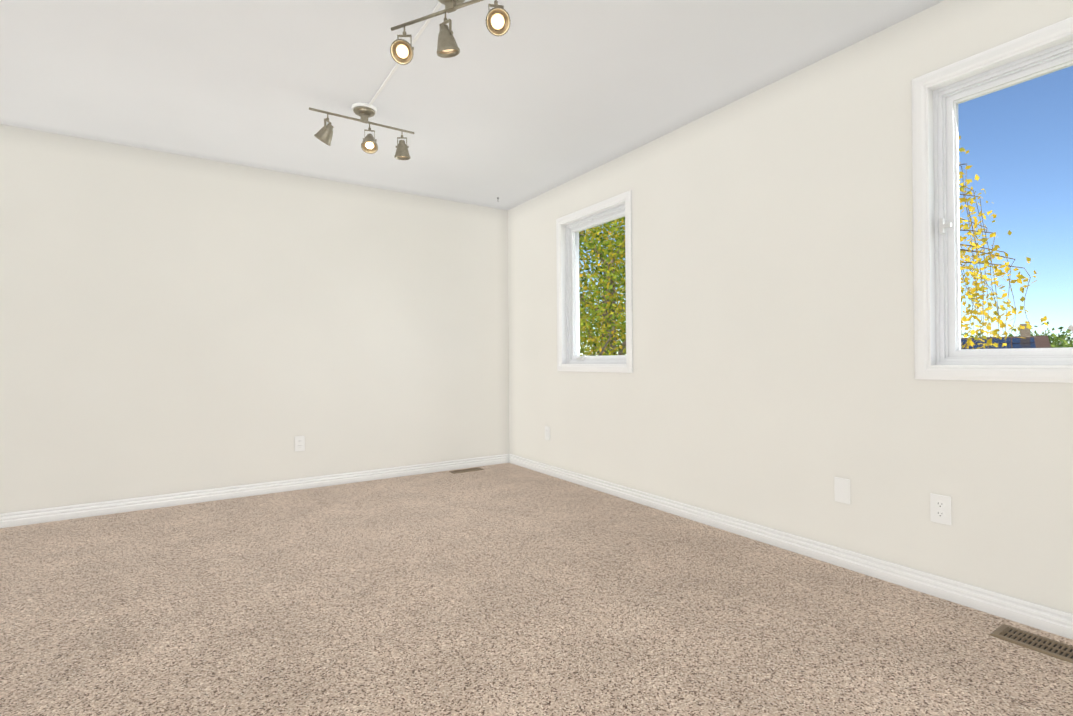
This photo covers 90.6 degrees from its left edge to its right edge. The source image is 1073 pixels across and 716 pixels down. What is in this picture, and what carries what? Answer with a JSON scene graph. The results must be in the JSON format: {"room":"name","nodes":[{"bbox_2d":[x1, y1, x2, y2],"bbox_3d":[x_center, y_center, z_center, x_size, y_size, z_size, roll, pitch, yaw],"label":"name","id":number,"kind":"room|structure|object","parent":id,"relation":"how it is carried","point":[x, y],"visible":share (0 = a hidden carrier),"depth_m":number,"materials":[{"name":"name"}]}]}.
{"room":"empty room","nodes":[
{"label":"empty room","id":0,"kind":"room"},
{"bbox_2d":[0,124,509,513],"bbox_3d":[-2.281,-0.201,3.918,4.989,2.440,0.140,0,0,-33],"label":"wall","id":1,"kind":"structure","parent":0,"point":[170,323],"depth_m":3.85,"materials":[{"name":"paint"}]},
{"bbox_2d":[0,454,507,527],"bbox_3d":[-2.229,0.976,3.847,4.650,0.084,0.017,0,0,-33],"label":"baseboard","id":2,"kind":"structure","parent":1,"relation":"attached to","point":[20,518],"depth_m":3.83,"materials":[{"name":"white wood"}]},
{"bbox_2d":[295,436,304,451],"bbox_3d":[-1.833,0.663,4.113,0.070,0.115,0.008,0,0,-33],"label":"electrical outlet","id":3,"kind":"object","parent":1,"relation":"attached to","point":[299,443],"visible":1,"depth_m":4.11,"materials":[{"name":"white plastic"}]},
{"bbox_2d":[0,0,943,209],"bbox_3d":[-0.640,-1.504,1.387,4.989,0.120,6.193,0,0,-33],"label":"ceiling","id":4,"kind":"structure","parent":0,"point":[539,97],"depth_m":2.71,"materials":[{"name":"paint"}]},
{"bbox_2d":[309,103,413,159],"bbox_3d":[-0.989,-1.308,3.052,0.598,0.252,0.142,0,0,-33],"label":"track","id":5,"kind":"object","parent":4,"relation":"attached to","point":[364,112],"visible":1,"depth_m":3.03,"materials":[{"name":"silver metal"}]},
{"bbox_2d":[369,2,441,105],"bbox_3d":[-0.666,-1.435,2.578,0.013,0.008,1.040,0,0,-33],"label":"conduit","id":6,"kind":"object","parent":4,"relation":"attached to","point":[423,27],"visible":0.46,"depth_m":2.43,"materials":[{"name":"white"}]},
{"bbox_2d":[390,0,510,64],"bbox_3d":[-0.344,-1.325,2.100,0.595,0.236,0.137,-1,0,25],"label":"track","id":7,"kind":"object","parent":4,"relation":"attached to","point":[497,20],"visible":1,"depth_m":2.10,"materials":[{"name":"silver metal"}]},
{"bbox_2d":[0,463,1072,715],"bbox_3d":[-0.620,1.056,1.376,4.989,0.120,6.193,0,0,-33],"label":"floor","id":8,"kind":"structure","parent":0,"point":[506,589],"depth_m":2.02,"materials":[{"name":"carpet"}]},
{"bbox_2d":[449,467,483,473],"bbox_3d":[-0.627,1.006,4.760,0.295,0.007,0.102,0,0,-33],"label":"air vent register","id":9,"kind":"object","parent":8,"relation":"on","point":[465,470],"visible":1,"depth_m":4.74,"materials":[{"name":"brown metal"}]},
{"bbox_2d":[989,624,1072,663],"bbox_3d":[1.750,0.976,1.773,0.132,0.007,0.340,0,0,-33],"label":"air vent register","id":10,"kind":"object","parent":8,"relation":"on","point":[1041,644],"visible":1,"depth_m":1.82,"materials":[{"name":"brown metal"}]},
{"bbox_2d":[508,0,1072,613],"bbox_3d":[1.402,-0.234,2.704,0.140,2.440,5.913,0,0,-33],"label":"wall","id":11,"kind":"structure","parent":0,"point":[772,382],"depth_m":2.65,"materials":[{"name":"paint"}]},
{"bbox_2d":[545,426,549,439],"bbox_3d":[0.093,0.649,4.586,0.008,0.115,0.070,0,0,-33],"label":"electrical outlet","id":12,"kind":"object","parent":11,"relation":"attached to","point":[547,432],"visible":1,"depth_m":4.58,"materials":[{"name":"white plastic"}]},
{"bbox_2d":[556,190,632,372],"bbox_3d":[0.479,-0.530,4.112,0.169,1.272,0.895,0,0,-33],"label":"window","id":13,"kind":"structure","parent":11,"relation":"in","point":[570,227],"depth_m":4.31,"materials":[{"name":"white plastic"}]},
{"bbox_2d":[508,454,1072,639],"bbox_3d":[1.345,0.944,2.657,0.017,0.084,5.913,0,0,-33],"label":"baseboard","id":14,"kind":"structure","parent":11,"relation":"attached to","point":[1043,618],"depth_m":2.46,"materials":[{"name":"white wood"}]},
{"bbox_2d":[834,477,849,503],"bbox_3d":[1.445,0.626,2.510,0.007,0.115,0.070,0,0,-33],"label":"blank wall plate","id":15,"kind":"object","parent":11,"relation":"attached to","point":[842,489],"visible":1,"depth_m":2.51,"materials":[{"name":"white plastic"}]},
{"bbox_2d":[930,493,950,524],"bbox_3d":[1.659,0.621,2.181,0.008,0.115,0.070,0,0,-33],"label":"electrical outlet","id":16,"kind":"object","parent":11,"relation":"attached to","point":[940,508],"visible":1,"depth_m":2.18,"materials":[{"name":"white plastic"}]},
{"bbox_2d":[911,17,1072,382],"bbox_3d":[1.905,-0.550,1.920,0.169,1.272,0.895,0,0,-33],"label":"window","id":17,"kind":"structure","parent":11,"relation":"in","point":[939,95],"depth_m":2.20,"materials":[{"name":"white plastic"}]},
{"label":"outside","id":18,"kind":"structure","parent":0,"visible":0},
{"bbox_3d":[22.498,4.021,38.464,240.000,0.300,200.000,0,0,-33],"label":"ground","id":19,"kind":"structure","parent":18,"visible":0},
{"bbox_2d":[579,217,625,355],"bbox_3d":[1.245,-0.816,9.501,5.622,9.475,5.553,0,0,-33],"label":"maple tree","id":20,"kind":"object","parent":19,"relation":"on","point":[610,277],"depth_m":8.85,"materials":[{"name":"green plant"}]},
{"bbox_2d":[962,321,1032,337],"bbox_3d":[41.264,0.083,48.453,8.217,7.403,7.562,0,0,-33],"label":"tree","id":21,"kind":"object","parent":19,"relation":"on","point":[990,333],"depth_m":48.97,"materials":[{"name":"green plant"}]},
{"bbox_2d":[959,136,1047,348],"bbox_3d":[2.848,0.788,5.154,3.557,6.207,3.278,0,0,-33],"label":"birch tree","id":22,"kind":"object","parent":19,"relation":"on","point":[983,312],"depth_m":3.78,"materials":[{"name":"yellow plant"}]},
{"bbox_2d":[961,324,1050,348],"bbox_3d":[26.526,0.881,36.102,11.900,5.900,8.400,-1,0,41],"label":"house","id":23,"kind":"structure","parent":19,"relation":"on","point":[1034,342],"depth_m":32.01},
{"bbox_2d":[1008,322,1072,347],"bbox_3d":[43.230,0.280,44.272,7.553,6.945,8.672,0,0,-33],"label":"tree","id":24,"kind":"object","parent":19,"relation":"on","point":[1060,341],"depth_m":43.50,"materials":[{"name":"green plant"}]}
]}

